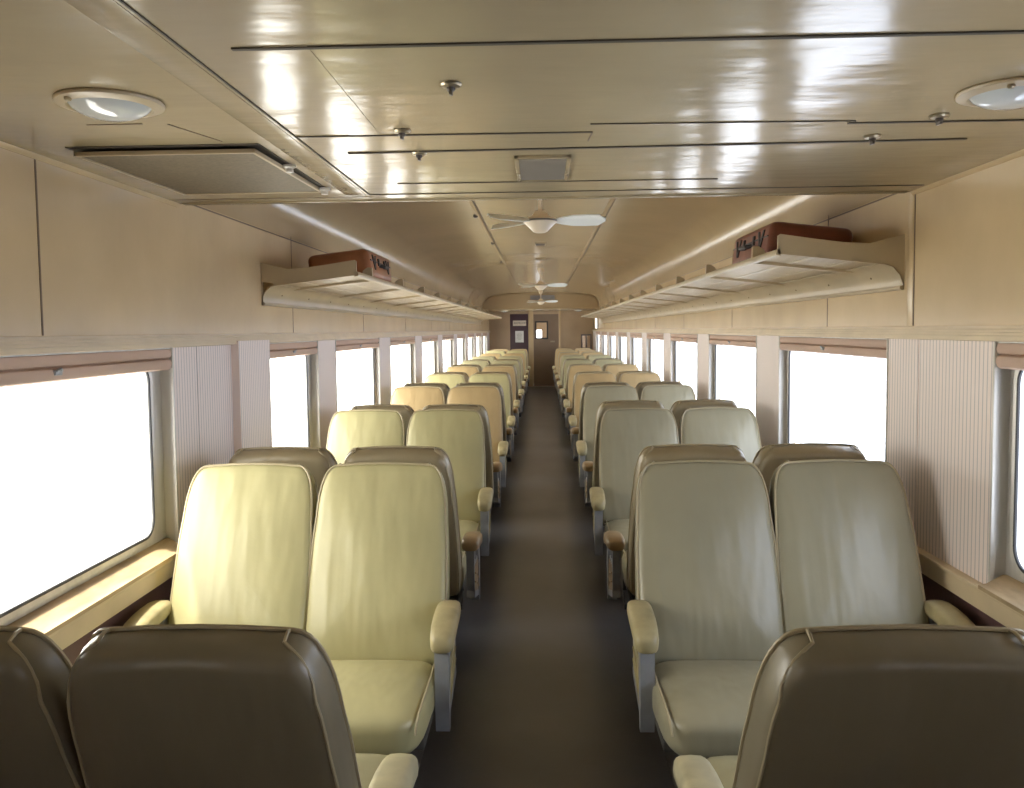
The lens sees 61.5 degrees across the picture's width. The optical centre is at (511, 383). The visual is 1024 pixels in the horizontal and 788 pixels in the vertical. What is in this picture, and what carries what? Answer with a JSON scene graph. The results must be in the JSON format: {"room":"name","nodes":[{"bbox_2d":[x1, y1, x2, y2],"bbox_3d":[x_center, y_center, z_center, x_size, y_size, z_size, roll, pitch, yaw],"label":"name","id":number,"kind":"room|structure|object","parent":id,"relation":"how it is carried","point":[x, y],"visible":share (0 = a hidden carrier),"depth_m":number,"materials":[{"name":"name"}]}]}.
{"room":"train carriage","nodes":[
{"label":"train carriage","id":0,"kind":"room"},
{"bbox_2d":[0,148,488,664],"bbox_3d":[-1.087,-0.478,12.188,0.100,2.620,26.900,-1,4,2],"label":"wall","id":1,"kind":"structure","parent":0,"point":[115,261],"depth_m":3.06,"materials":[{"name":"beige paint"}]},
{"bbox_2d":[0,348,179,635],"bbox_3d":[-1.372,0.305,2.587,0.115,0.830,1.630,-1,4,2],"label":"window","id":2,"kind":"structure","parent":1,"relation":"in","point":[54,606],"depth_m":3.21,"materials":[{"name":"metal"}]},
{"bbox_2d":[0,349,171,387],"bbox_3d":[-1.371,-0.045,2.565,0.064,0.080,1.594,-1,4,2],"label":"roller shade","id":3,"kind":"object","parent":2,"relation":"attached to","point":[23,370],"visible":1,"depth_m":2.68,"materials":[{"name":"beige fabric"}]},
{"bbox_2d":[0,141,179,206],"bbox_3d":[-1.069,-1.218,11.389,0.024,0.024,25.400,-1,4,2],"label":"trim","id":4,"kind":"structure","parent":1,"relation":"attached to","point":[12,148],"depth_m":2.70,"materials":[{"name":"beige paint"}]},
{"bbox_2d":[48,557,175,649],"bbox_3d":[-1.040,0.187,11.476,0.050,0.080,25.400,-1,4,2],"label":"trim","id":5,"kind":"structure","parent":1,"relation":"attached to","point":[79,627],"depth_m":2.83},
{"bbox_2d":[173,340,272,528],"bbox_3d":[-1.309,0.217,3.948,0.069,0.825,1.100,-1,4,2],"label":"trim","id":6,"kind":"structure","parent":1,"relation":"attached to","point":[223,392],"depth_m":3.86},
{"bbox_2d":[0,331,489,355],"bbox_3d":[-1.055,-0.673,11.422,0.040,0.050,25.400,-1,4,2],"label":"trim","id":7,"kind":"structure","parent":1,"relation":"attached to","point":[9,346],"depth_m":3.16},
{"bbox_2d":[34,159,481,335],"bbox_3d":[-1.049,-1.042,11.978,0.004,0.610,19.044,-1,4,2],"label":"trim","id":8,"kind":"structure","parent":1,"relation":"attached to","point":[35,170],"depth_m":2.50,"materials":[{"name":"brown metal"}]},
{"bbox_2d":[270,341,320,447],"bbox_3d":[-1.289,0.150,5.046,0.115,0.830,1.100,-1,4,2],"label":"window","id":9,"kind":"structure","parent":1,"relation":"in","point":[310,394],"depth_m":5.57,"materials":[{"name":"metal"}]},
{"bbox_2d":[270,342,317,358],"bbox_3d":[-1.288,-0.200,5.024,0.064,0.080,1.064,-1,4,2],"label":"roller shade","id":10,"kind":"object","parent":9,"relation":"attached to","point":[278,350],"visible":0.89,"depth_m":5.00,"materials":[{"name":"beige fabric"}]},
{"bbox_2d":[318,340,336,447],"bbox_3d":[-1.263,0.099,5.829,0.034,0.825,0.470,-1,4,2],"label":"trim","id":11,"kind":"structure","parent":1,"relation":"attached to","point":[326,348],"depth_m":5.79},
{"bbox_2d":[87,123,592,199],"bbox_3d":[-0.568,-0.684,2.713,1.592,0.002,1.205,-1,4,2],"label":"trim","id":12,"kind":"structure","parent":1,"relation":"attached to","point":[140,123],"depth_m":2.30,"materials":[{"name":"brown"}]},
{"bbox_2d":[335,338,380,410],"bbox_3d":[-1.227,0.035,6.886,0.115,0.830,1.650,-1,4,2],"label":"window","id":13,"kind":"structure","parent":1,"relation":"in","point":[375,386],"depth_m":7.65,"materials":[{"name":"metal"}]},
{"bbox_2d":[336,338,378,351],"bbox_3d":[-1.226,-0.316,6.864,0.064,0.080,1.614,-1,4,2],"label":"roller shade","id":14,"kind":"object","parent":13,"relation":"attached to","point":[341,345],"visible":0.96,"depth_m":6.74,"materials":[{"name":"beige fabric"}]},
{"bbox_2d":[260,260,500,324],"bbox_3d":[-0.775,-1.031,12.513,0.510,0.229,16.160,-1,4,2],"label":"luggage rack","id":15,"kind":"object","parent":1,"relation":"attached to","point":[335,287],"visible":1,"depth_m":5.64,"materials":[{"name":"brown metal"}]},
{"bbox_2d":[308,249,390,281],"bbox_3d":[-0.961,-0.697,5.282,0.406,0.199,0.720,-1,4,2],"label":"suitcase","id":16,"kind":"object","parent":15,"relation":"on","point":[365,259],"visible":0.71,"depth_m":4.93,"materials":[{"name":"brown leather"}]},
{"bbox_2d":[286,276,491,319],"bbox_3d":[-0.751,-1.051,12.511,0.420,0.052,16.160,-1,4,2],"label":"slatted shelf","id":17,"kind":"object","parent":15,"relation":"attached to","point":[372,290],"depth_m":6.24,"materials":[{"name":"beige metal"}]},
{"bbox_2d":[380,337,390,403],"bbox_3d":[-1.190,-0.036,7.978,0.034,0.825,0.540,-1,4,2],"label":"trim","id":18,"kind":"structure","parent":1,"relation":"attached to","point":[385,375],"depth_m":7.98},
{"bbox_2d":[390,336,415,395],"bbox_3d":[-1.153,-0.102,9.070,0.115,0.830,1.650,-1,4,2],"label":"window","id":19,"kind":"structure","parent":1,"relation":"in","point":[411,347],"depth_m":9.84,"materials":[{"name":"metal"}]},
{"bbox_2d":[390,337,414,345],"bbox_3d":[-1.152,-0.453,9.048,0.064,0.080,1.614,-1,4,2],"label":"roller shade","id":20,"kind":"object","parent":19,"relation":"attached to","point":[394,341],"visible":0.94,"depth_m":8.93,"materials":[{"name":"beige fabric"}]},
{"bbox_2d":[415,336,421,382],"bbox_3d":[-1.116,-0.173,10.162,0.034,0.825,0.540,-1,4,2],"label":"trim","id":21,"kind":"structure","parent":1,"relation":"attached to","point":[418,339],"depth_m":10.15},
{"bbox_2d":[422,335,438,382],"bbox_3d":[-1.079,-0.240,11.255,0.115,0.830,1.650,-1,4,2],"label":"window","id":22,"kind":"structure","parent":1,"relation":"in","point":[435,361],"depth_m":12.01,"materials":[{"name":"metal"}]},
{"bbox_2d":[438,335,442,371],"bbox_3d":[-1.043,-0.311,12.347,0.034,0.825,0.540,-1,4,2],"label":"trim","id":23,"kind":"structure","parent":1,"relation":"attached to","point":[440,350],"depth_m":12.35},
{"bbox_2d":[442,334,453,366],"bbox_3d":[-1.005,-0.377,13.439,0.115,0.830,1.650,-1,4,2],"label":"window","id":24,"kind":"structure","parent":1,"relation":"in","point":[451,342],"depth_m":14.20,"materials":[{"name":"metal"}]},
{"bbox_2d":[457,334,465,364],"bbox_3d":[-0.931,-0.514,15.624,0.115,0.830,1.650,-1,4,2],"label":"window","id":25,"kind":"structure","parent":1,"relation":"in","point":[463,340],"depth_m":16.42,"materials":[{"name":"glass"}]},
{"bbox_2d":[483,293,598,309],"bbox_3d":[0.716,-2.064,21.390,2.900,0.407,0.022,-1,4,2],"label":"trim","id":26,"kind":"structure","parent":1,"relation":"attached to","point":[514,293],"depth_m":21.38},
{"bbox_2d":[0,0,1023,311],"bbox_3d":[0.399,-1.557,12.020,3.100,0.560,27.000,-1,4,2],"label":"ceiling","id":27,"kind":"structure","parent":0,"point":[47,47],"depth_m":2.05,"materials":[{"name":"beige paint"}]},
{"bbox_2d":[52,87,165,121],"bbox_3d":[-0.897,-0.611,1.922,0.230,0.039,0.230,-1,4,2],"label":"recessed light","id":28,"kind":"object","parent":27,"relation":"in","point":[103,104],"visible":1,"depth_m":1.87,"materials":[{"name":"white glass"}]},
{"bbox_2d":[65,143,329,194],"bbox_3d":[-0.941,-0.667,2.749,0.563,0.030,0.765,-1,4,2],"label":"ceiling panel","id":29,"kind":"object","parent":27,"relation":"attached to","point":[242,168],"visible":1,"depth_m":2.61,"materials":[{"name":"brown"}]},
{"bbox_2d":[393,128,410,139],"bbox_3d":[-0.285,-0.645,2.225,0.046,0.025,0.046,-1,4,2],"label":"sprinkler","id":30,"kind":"object","parent":27,"relation":"attached to","point":[401,132],"depth_m":2.21,"materials":[{"name":"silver metal"}]},
{"bbox_2d":[440,80,461,95],"bbox_3d":[-0.129,-0.621,1.810,0.046,0.025,0.046,-1,4,2],"label":"sprinkler","id":31,"kind":"object","parent":27,"relation":"attached to","point":[450,85],"depth_m":1.80,"materials":[{"name":"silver metal"}]},
{"bbox_2d":[64,0,907,204],"bbox_3d":[0.030,-0.584,1.035,2.840,0.008,4.740,-1,4,2],"label":"trim","id":32,"kind":"structure","parent":27,"relation":"attached to","point":[303,66],"depth_m":1.88,"materials":[{"name":"beige metal"}]},
{"bbox_2d":[468,198,616,292],"bbox_3d":[0.420,-1.700,12.381,1.040,0.008,18.060,-1,4,2],"label":"trim","id":33,"kind":"structure","parent":27,"relation":"attached to","point":[611,200],"depth_m":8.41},
{"bbox_2d":[514,155,570,181],"bbox_3d":[0.099,-0.690,2.760,0.170,0.010,0.400,-1,4,2],"label":"ceiling vent","id":34,"kind":"object","parent":27,"relation":"in","point":[529,168],"visible":1,"depth_m":2.72,"materials":[{"name":"beige"}]},
{"bbox_2d":[518,268,566,289],"bbox_3d":[0.474,-1.576,12.915,0.714,0.331,0.566,0,4,6],"label":"ceiling fan","id":35,"kind":"object","parent":27,"relation":"hanging from","point":[540,285],"visible":1,"depth_m":12.88,"materials":[{"name":"white metal"}]},
{"bbox_2d":[487,200,605,232],"bbox_3d":[0.216,-1.097,5.287,0.714,0.331,0.566,-1,4,2],"label":"ceiling fan","id":36,"kind":"object","parent":27,"relation":"hanging from","point":[539,222],"visible":0.8,"depth_m":5.26,"materials":[{"name":"white metal"}]},
{"bbox_2d":[118,0,1023,194],"bbox_3d":[0.409,-0.584,0.944,2.077,0.004,4.584,-1,4,2],"label":"trim","id":37,"kind":"structure","parent":27,"relation":"attached to","point":[121,1],"depth_m":2.16,"materials":[{"name":"brown"}]},
{"bbox_2d":[863,134,881,144],"bbox_3d":[0.985,-0.667,2.351,0.046,0.025,0.046,-1,4,2],"label":"sprinkler","id":38,"kind":"object","parent":27,"relation":"attached to","point":[872,138],"depth_m":2.34,"materials":[{"name":"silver metal"}]},
{"bbox_2d":[929,113,949,125],"bbox_3d":[1.058,-0.654,2.129,0.046,0.025,0.046,-1,4,2],"label":"sprinkler","id":39,"kind":"object","parent":27,"relation":"attached to","point":[938,117],"depth_m":2.12,"materials":[{"name":"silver metal"}]},
{"bbox_2d":[955,76,1023,110],"bbox_3d":[1.110,-0.633,1.908,0.230,0.039,0.230,-1,4,2],"label":"recessed light","id":40,"kind":"object","parent":27,"relation":"in","point":[1004,94],"visible":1,"depth_m":1.87,"materials":[{"name":"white glass"}]},
{"bbox_2d":[489,311,592,362],"bbox_3d":[0.819,-0.993,24.096,2.940,2.120,0.050,-1,4,2],"label":"wall","id":41,"kind":"structure","parent":0,"point":[573,325],"depth_m":24.03,"materials":[{"name":"beige paint"}]},
{"bbox_2d":[510,314,528,385],"bbox_3d":[0.206,-0.950,24.087,0.505,2.010,0.020,-1,4,2],"label":"door","id":42,"kind":"structure","parent":41,"relation":"in","point":[513,317],"depth_m":24.04,"materials":[{"name":"grey"}]},
{"bbox_2d":[528,311,560,386],"bbox_3d":[0.922,-0.982,24.058,0.910,2.100,0.040,-1,4,2],"label":"trim","id":43,"kind":"structure","parent":41,"relation":"attached to","point":[530,313],"depth_m":24.03,"materials":[{"name":"beige paint"}]},
{"bbox_2d":[533,314,558,385],"bbox_3d":[0.958,-0.948,24.071,0.700,2.010,0.086,-1,4,2],"label":"door","id":44,"kind":"structure","parent":41,"relation":"in","point":[544,348],"depth_m":24.08,"materials":[{"name":"brown wood"}]},
{"bbox_2d":[414,386,674,787],"bbox_3d":[0.426,0.849,12.170,3.100,0.060,27.000,-1,4,2],"label":"floor","id":45,"kind":"structure","parent":0,"point":[544,694],"depth_m":4.15,"materials":[{"name":"grey carpet"}]},
{"bbox_2d":[0,624,417,787],"bbox_3d":[-0.780,0.932,1.903,1.128,1.080,0.889,-1,4,2],"label":"seat","id":46,"kind":"object","parent":45,"relation":"on","point":[160,705],"visible":1,"depth_m":1.47,"materials":[{"name":"leather"}]},
{"bbox_2d":[356,753,387,787],"bbox_3d":[-0.516,1.059,2.086,0.478,0.159,0.520,-1,5,2],"label":"seat cushion","id":47,"kind":"object","parent":46,"relation":"on","point":[368,763],"depth_m":2.21,"materials":[{"name":"leather"}]},
{"bbox_2d":[123,462,460,787],"bbox_3d":[-0.745,0.862,2.929,1.128,1.090,0.860,-1,4,2],"label":"seat","id":48,"kind":"object","parent":45,"relation":"on","point":[361,565],"visible":0.6,"depth_m":3.09,"materials":[{"name":"leather"}]},
{"bbox_2d":[331,660,434,754],"bbox_3d":[-0.493,1.017,2.761,0.478,0.159,0.520,-1,2,2],"label":"seat cushion","id":49,"kind":"object","parent":48,"relation":"on","point":[389,705],"depth_m":2.62,"materials":[{"name":"leather"}]},
{"bbox_2d":[229,446,482,600],"bbox_3d":[-0.705,0.789,4.101,1.128,1.090,0.860,-1,4,2],"label":"seat","id":50,"kind":"object","parent":45,"relation":"on","point":[318,461],"visible":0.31,"depth_m":3.69,"materials":[{"name":"leather"}]},
{"bbox_2d":[449,550,466,595],"bbox_3d":[-0.472,0.922,4.271,0.478,0.159,0.520,-1,5,2],"label":"seat cushion","id":51,"kind":"object","parent":50,"relation":"on","point":[464,570],"depth_m":4.24,"materials":[{"name":"leather"}]},
{"bbox_2d":[326,409,493,609],"bbox_3d":[-0.676,0.724,5.111,1.128,1.092,0.854,-1,4,2],"label":"seat","id":52,"kind":"object","parent":45,"relation":"on","point":[459,432],"visible":0.39,"depth_m":5.34,"materials":[{"name":"leather"}]},
{"bbox_2d":[459,520,480,551],"bbox_3d":[-0.425,0.879,4.945,0.478,0.159,0.520,-1,2,2],"label":"armrest","id":53,"kind":"object","parent":52,"relation":"on","point":[466,526],"depth_m":4.95,"materials":[{"name":"leather"}]},
{"bbox_2d":[351,404,502,546],"bbox_3d":[-0.634,0.655,6.278,1.128,1.085,0.876,-1,4,2],"label":"seat","id":54,"kind":"object","parent":45,"relation":"on","point":[493,478],"visible":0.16,"depth_m":5.88,"materials":[{"name":"leather"}]},
{"bbox_2d":[390,386,508,512],"bbox_3d":[-0.596,0.585,7.288,1.128,1.097,0.841,-1,4,2],"label":"seat","id":55,"kind":"object","parent":45,"relation":"on","point":[416,397],"visible":0.25,"depth_m":7.53,"materials":[{"name":"leather"}]},
{"bbox_2d":[403,382,512,461],"bbox_3d":[-0.554,0.510,8.480,1.128,1.098,0.838,-1,4,2],"label":"seat","id":56,"kind":"object","parent":45,"relation":"on","point":[507,432],"visible":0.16,"depth_m":8.09,"materials":[{"name":"leather"}]},
{"bbox_2d":[424,373,515,450],"bbox_3d":[-0.525,0.449,9.477,1.128,1.094,0.848,-1,4,2],"label":"seat","id":57,"kind":"object","parent":45,"relation":"on","point":[451,380],"visible":0.29,"depth_m":9.75,"materials":[{"name":"leather"}]},
{"bbox_2d":[433,371,517,434],"bbox_3d":[-0.487,0.375,10.660,1.128,1.094,0.848,-1,4,2],"label":"seat","id":58,"kind":"object","parent":45,"relation":"on","point":[514,411],"visible":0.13,"depth_m":10.27,"materials":[{"name":"leather"}]},
{"bbox_2d":[446,366,519,427],"bbox_3d":[-0.454,0.314,11.669,1.128,1.089,0.864,-1,4,2],"label":"seat","id":59,"kind":"object","parent":45,"relation":"on","point":[469,370],"visible":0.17,"depth_m":11.95,"materials":[{"name":"leather"}]},
{"bbox_2d":[452,364,521,416],"bbox_3d":[-0.409,0.236,12.849,1.128,1.098,0.838,-1,4,2],"label":"seat","id":60,"kind":"object","parent":45,"relation":"on","point":[518,396],"visible":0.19,"depth_m":12.46,"materials":[{"name":"leather"}]},
{"bbox_2d":[462,360,523,411],"bbox_3d":[-0.369,0.175,13.847,1.128,1.093,0.852,-1,4,1],"label":"seat","id":61,"kind":"object","parent":45,"relation":"on","point":[481,363],"visible":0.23,"depth_m":14.13,"materials":[{"name":"leather"}]},
{"bbox_2d":[465,359,524,404],"bbox_3d":[-0.334,0.100,15.030,1.128,1.095,0.846,-1,4,2],"label":"seat","id":62,"kind":"object","parent":45,"relation":"on","point":[488,361],"visible":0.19,"depth_m":14.65,"materials":[{"name":"leather"}]},
{"bbox_2d":[472,356,525,400],"bbox_3d":[-0.309,0.037,16.030,1.128,1.095,0.848,-1,4,2],"label":"seat","id":63,"kind":"object","parent":45,"relation":"on","point":[491,359],"visible":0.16,"depth_m":16.31,"materials":[{"name":"leather"}]},
{"bbox_2d":[480,353,527,391],"bbox_3d":[-0.223,-0.098,18.222,1.128,1.089,0.864,-1,4,2],"label":"seat","id":64,"kind":"object","parent":45,"relation":"on","point":[496,355],"visible":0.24,"depth_m":18.52,"materials":[{"name":"leather"}]},
{"bbox_2d":[486,350,528,373],"bbox_3d":[-0.164,-0.238,20.394,1.128,1.098,0.839,-1,4,2],"label":"seat","id":65,"kind":"object","parent":45,"relation":"on","point":[502,353],"visible":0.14,"depth_m":20.67,"materials":[{"name":"leather"}]},
{"bbox_2d":[553,350,594,384],"bbox_3d":[1.540,-0.251,20.347,1.118,1.090,0.862,-1,4,2],"label":"seat","id":66,"kind":"object","parent":45,"relation":"on","point":[559,351],"visible":0.2,"depth_m":20.64,"materials":[{"name":"leather"}]},
{"bbox_2d":[555,352,602,391],"bbox_3d":[1.474,-0.115,18.158,1.118,1.093,0.853,-1,4,2],"label":"seat","id":67,"kind":"object","parent":45,"relation":"on","point":[585,354],"visible":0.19,"depth_m":18.45,"materials":[{"name":"leather"}]},
{"bbox_2d":[557,355,611,400],"bbox_3d":[1.395,0.021,15.968,1.118,1.096,0.842,-1,4,2],"label":"seat","id":68,"kind":"object","parent":45,"relation":"on","point":[591,357],"visible":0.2,"depth_m":16.25,"materials":[{"name":"leather"}]},
{"bbox_2d":[558,358,616,403],"bbox_3d":[1.358,0.086,14.969,1.118,1.093,0.853,-1,4,2],"label":"seat","id":69,"kind":"object","parent":45,"relation":"on","point":[565,360],"visible":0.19,"depth_m":14.58,"materials":[{"name":"leather"}]},
{"bbox_2d":[559,359,622,411],"bbox_3d":[1.321,0.161,13.794,1.118,1.090,0.862,0,4,2],"label":"seat","id":70,"kind":"object","parent":45,"relation":"on","point":[601,362],"visible":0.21,"depth_m":14.08,"materials":[{"name":"leather"}]},
{"bbox_2d":[561,363,625,416],"bbox_3d":[1.287,0.225,12.778,1.118,1.088,0.866,-1,4,2],"label":"seat","id":71,"kind":"object","parent":45,"relation":"on","point":[563,396],"visible":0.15,"depth_m":12.44,"materials":[{"name":"leather"}]},
{"bbox_2d":[563,364,638,426],"bbox_3d":[1.254,0.296,11.603,1.118,1.094,0.849,-1,4,2],"label":"seat","id":72,"kind":"object","parent":45,"relation":"on","point":[614,369],"visible":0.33,"depth_m":11.88,"materials":[{"name":"leather"}]},
{"bbox_2d":[566,371,652,434],"bbox_3d":[1.225,0.363,10.592,1.118,1.088,0.868,-1,4,2],"label":"seat","id":73,"kind":"object","parent":45,"relation":"on","point":[569,410],"visible":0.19,"depth_m":10.21,"materials":[{"name":"leather"}]},
{"bbox_2d":[569,372,660,449],"bbox_3d":[1.182,0.435,9.424,1.118,1.090,0.860,-1,4,2],"label":"seat","id":74,"kind":"object","parent":45,"relation":"on","point":[633,378],"visible":0.25,"depth_m":9.70,"materials":[{"name":"leather"}]},
{"bbox_2d":[571,381,682,460],"bbox_3d":[1.140,0.497,8.415,1.118,1.092,0.854,-1,4,2],"label":"seat","id":75,"kind":"object","parent":45,"relation":"on","point":[575,431],"visible":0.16,"depth_m":8.03,"materials":[{"name":"leather"}]},
{"bbox_2d":[576,384,695,486],"bbox_3d":[1.103,0.572,7.240,1.118,1.090,0.861,-1,4,2],"label":"seat","id":76,"kind":"object","parent":45,"relation":"on","point":[667,394],"visible":0.25,"depth_m":7.50,"materials":[{"name":"leather"}]},
{"bbox_2d":[582,399,737,506],"bbox_3d":[1.071,0.631,6.238,1.118,1.098,0.838,-1,4,2],"label":"seat","id":77,"kind":"object","parent":45,"relation":"on","point":[678,408],"visible":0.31,"depth_m":5.84,"materials":[{"name":"leather"}]},
{"bbox_2d":[589,407,761,609],"bbox_3d":[1.020,0.711,5.061,1.118,1.086,0.871,-1,4,2],"label":"seat","id":78,"kind":"object","parent":45,"relation":"on","point":[624,432],"visible":0.47,"depth_m":5.29,"materials":[{"name":"leather"}]},
{"bbox_2d":[605,519,628,558],"bbox_3d":[0.775,0.868,4.906,0.478,0.159,0.520,0,2,2],"label":"armrest","id":79,"kind":"object","parent":78,"relation":"on","point":[620,525],"depth_m":4.88,"materials":[{"name":"leather"}]},
{"bbox_2d":[604,443,865,600],"bbox_3d":[0.995,0.773,4.042,1.118,1.090,0.860,-1,4,2],"label":"seat","id":80,"kind":"object","parent":45,"relation":"on","point":[768,458],"visible":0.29,"depth_m":3.63,"materials":[{"name":"leather"}]},
{"bbox_2d":[622,550,628,588],"bbox_3d":[0.791,0.910,4.228,0.478,0.159,0.520,-1,5,2],"label":"seat cushion","id":81,"kind":"object","parent":80,"relation":"on","point":[624,558],"depth_m":4.25,"materials":[{"name":"leather"}]},
{"bbox_2d":[627,459,974,787],"bbox_3d":[0.955,0.847,2.871,1.118,1.090,0.860,-1,4,2],"label":"seat","id":82,"kind":"object","parent":45,"relation":"on","point":[725,568],"visible":0.68,"depth_m":3.03,"materials":[{"name":"leather"}]},
{"bbox_2d":[652,660,761,758],"bbox_3d":[0.690,1.006,2.720,0.478,0.159,0.520,-1,2,2],"label":"seat cushion","id":83,"kind":"object","parent":82,"relation":"on","point":[700,707],"depth_m":2.58,"materials":[{"name":"leather"}]},
{"bbox_2d":[673,624,1023,787],"bbox_3d":[0.920,0.916,1.844,1.118,1.080,0.889,-1,4,2],"label":"seat","id":84,"kind":"object","parent":45,"relation":"on","point":[883,705],"visible":1,"depth_m":1.42,"materials":[{"name":"leather"}]},
{"bbox_2d":[707,755,737,787],"bbox_3d":[0.692,1.048,2.044,0.478,0.159,0.520,-1,5,2],"label":"seat cushion","id":85,"kind":"object","parent":84,"relation":"on","point":[724,766],"depth_m":2.18,"materials":[{"name":"leather"}]},
{"bbox_2d":[533,314,589,361],"bbox_3d":[0.866,-1.121,25.495,3.000,2.200,0.060,-1,4,2],"label":"wall","id":86,"kind":"structure","parent":0,"point":[542,326],"depth_m":25.43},
{"bbox_2d":[593,155,1023,626],"bbox_3d":[1.911,-0.506,12.085,0.100,2.620,26.900,-1,4,2],"label":"wall","id":87,"kind":"structure","parent":0,"point":[969,230],"depth_m":3.13,"materials":[{"name":"beige paint"}]},
{"bbox_2d":[630,332,640,364],"bbox_3d":[1.912,-0.393,13.164,0.115,0.830,1.650,-1,4,2],"label":"window","id":88,"kind":"structure","parent":87,"relation":"in","point":[632,340],"depth_m":13.96,"materials":[{"name":"glass"}]},
{"bbox_2d":[642,333,646,370],"bbox_3d":[1.876,-0.327,12.072,0.034,0.825,0.540,-1,4,2],"label":"trim","id":89,"kind":"structure","parent":87,"relation":"attached to","point":[644,361],"depth_m":12.07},
{"bbox_2d":[646,333,663,380],"bbox_3d":[1.838,-0.256,10.980,0.115,0.830,1.650,-1,4,2],"label":"window","id":90,"kind":"structure","parent":87,"relation":"in","point":[649,342],"depth_m":11.73,"materials":[{"name":"glass"}]},
{"bbox_2d":[664,333,669,380],"bbox_3d":[1.802,-0.190,9.887,0.034,0.825,0.540,-1,4,2],"label":"trim","id":91,"kind":"structure","parent":87,"relation":"attached to","point":[666,335],"depth_m":9.90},
{"bbox_2d":[670,333,697,397],"bbox_3d":[1.764,-0.118,8.795,0.115,0.830,1.650,-1,4,2],"label":"window","id":92,"kind":"structure","parent":87,"relation":"in","point":[673,344],"depth_m":9.59,"materials":[{"name":"metal"}]},
{"bbox_2d":[671,334,696,342],"bbox_3d":[1.756,-0.469,8.774,0.064,0.080,1.614,-1,4,2],"label":"roller shade","id":93,"kind":"object","parent":92,"relation":"attached to","point":[692,338],"visible":0.96,"depth_m":8.67,"materials":[{"name":"beige fabric"}]},
{"bbox_2d":[697,334,708,398],"bbox_3d":[1.728,-0.052,7.703,0.034,0.825,0.540,-1,4,2],"label":"trim","id":94,"kind":"structure","parent":87,"relation":"attached to","point":[703,339],"depth_m":7.68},
{"bbox_2d":[708,334,756,416],"bbox_3d":[1.691,0.019,6.611,0.115,0.830,1.650,-1,4,2],"label":"window","id":95,"kind":"structure","parent":87,"relation":"in","point":[713,385],"depth_m":7.38,"materials":[{"name":"metal"}]},
{"bbox_2d":[709,335,755,347],"bbox_3d":[1.682,-0.331,6.589,0.064,0.080,1.614,-1,4,2],"label":"roller shade","id":96,"kind":"object","parent":95,"relation":"attached to","point":[728,340],"visible":0.96,"depth_m":6.47,"materials":[{"name":"beige fabric"}]},
{"bbox_2d":[581,234,904,322],"bbox_3d":[1.592,-1.014,11.813,0.510,0.229,16.800,-1,4,2],"label":"luggage rack","id":97,"kind":"object","parent":87,"relation":"attached to","point":[800,268],"visible":1,"depth_m":4.34,"materials":[{"name":"brown metal"}]},
{"bbox_2d":[590,255,872,317],"bbox_3d":[1.567,-1.034,11.812,0.420,0.052,16.800,-1,4,2],"label":"slatted shelf","id":98,"kind":"object","parent":97,"relation":"attached to","point":[757,273],"depth_m":4.88,"materials":[{"name":"beige metal"}]},
{"bbox_2d":[733,222,852,263],"bbox_3d":[1.347,-0.661,4.264,0.426,0.205,0.760,-1,4,2],"label":"suitcase","id":99,"kind":"object","parent":97,"relation":"on","point":[765,237],"visible":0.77,"depth_m":3.90,"materials":[{"name":"brown leather"}]},
{"bbox_2d":[599,194,915,328],"bbox_3d":[1.865,-1.098,12.353,0.004,0.610,18.094,-1,4,2],"label":"trim","id":100,"kind":"structure","parent":87,"relation":"attached to","point":[828,219],"depth_m":3.78,"materials":[{"name":"brown metal"}]},
{"bbox_2d":[756,335,778,446],"bbox_3d":[1.654,0.085,5.519,0.034,0.825,0.540,-1,4,2],"label":"trim","id":101,"kind":"structure","parent":87,"relation":"attached to","point":[767,346],"depth_m":5.50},
{"bbox_2d":[592,325,1023,341],"bbox_3d":[1.823,-0.700,11.323,0.040,0.050,25.400,-1,4,2],"label":"trim","id":102,"kind":"structure","parent":87,"relation":"attached to","point":[958,333],"depth_m":3.59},
{"bbox_2d":[778,336,888,461],"bbox_3d":[1.617,0.156,4.426,0.115,0.830,1.650,-1,4,2],"label":"window","id":103,"kind":"structure","parent":87,"relation":"in","point":[786,370],"depth_m":5.19,"materials":[{"name":"metal"}]},
{"bbox_2d":[779,337,886,358],"bbox_3d":[1.609,-0.194,4.405,0.064,0.080,1.614,-1,4,2],"label":"roller shade","id":104,"kind":"object","parent":103,"relation":"attached to","point":[871,348],"visible":0.96,"depth_m":4.20,"materials":[{"name":"beige fabric"}]},
{"bbox_2d":[907,192,913,325],"bbox_3d":[1.567,-0.499,3.369,0.011,0.540,0.050,-1,4,2],"label":"trim","id":105,"kind":"structure","parent":87,"relation":"attached to","point":[911,197],"depth_m":3.37,"materials":[{"name":"beige paint"}]},
{"bbox_2d":[887,339,993,583],"bbox_3d":[1.575,0.232,3.187,0.034,0.825,0.835,-1,4,2],"label":"trim","id":106,"kind":"structure","parent":87,"relation":"attached to","point":[939,420],"depth_m":3.09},
{"bbox_2d":[910,149,1023,194],"bbox_3d":[1.825,-1.245,11.289,0.024,0.024,25.400,-1,4,2],"label":"trim","id":107,"kind":"structure","parent":87,"relation":"attached to","point":[1017,154],"depth_m":2.88,"materials":[{"name":"beige paint"}]},
{"bbox_2d":[917,546,1023,630],"bbox_3d":[1.828,0.161,11.377,0.050,0.080,25.400,-1,4,2],"label":"trim","id":108,"kind":"structure","parent":87,"relation":"attached to","point":[959,583],"depth_m":2.89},
{"bbox_2d":[978,341,1023,615],"bbox_3d":[1.533,0.312,1.948,0.115,0.830,1.650,-1,4,2],"label":"window","id":109,"kind":"structure","parent":87,"relation":"in","point":[1005,584],"depth_m":2.75,"materials":[{"name":"metal"}]},
{"bbox_2d":[996,343,1023,370],"bbox_3d":[1.525,-0.038,1.926,0.064,0.080,1.614,-1,4,2],"label":"roller shade","id":110,"kind":"object","parent":109,"relation":"attached to","point":[1011,356],"visible":1,"depth_m":2.65,"materials":[{"name":"beige fabric"}]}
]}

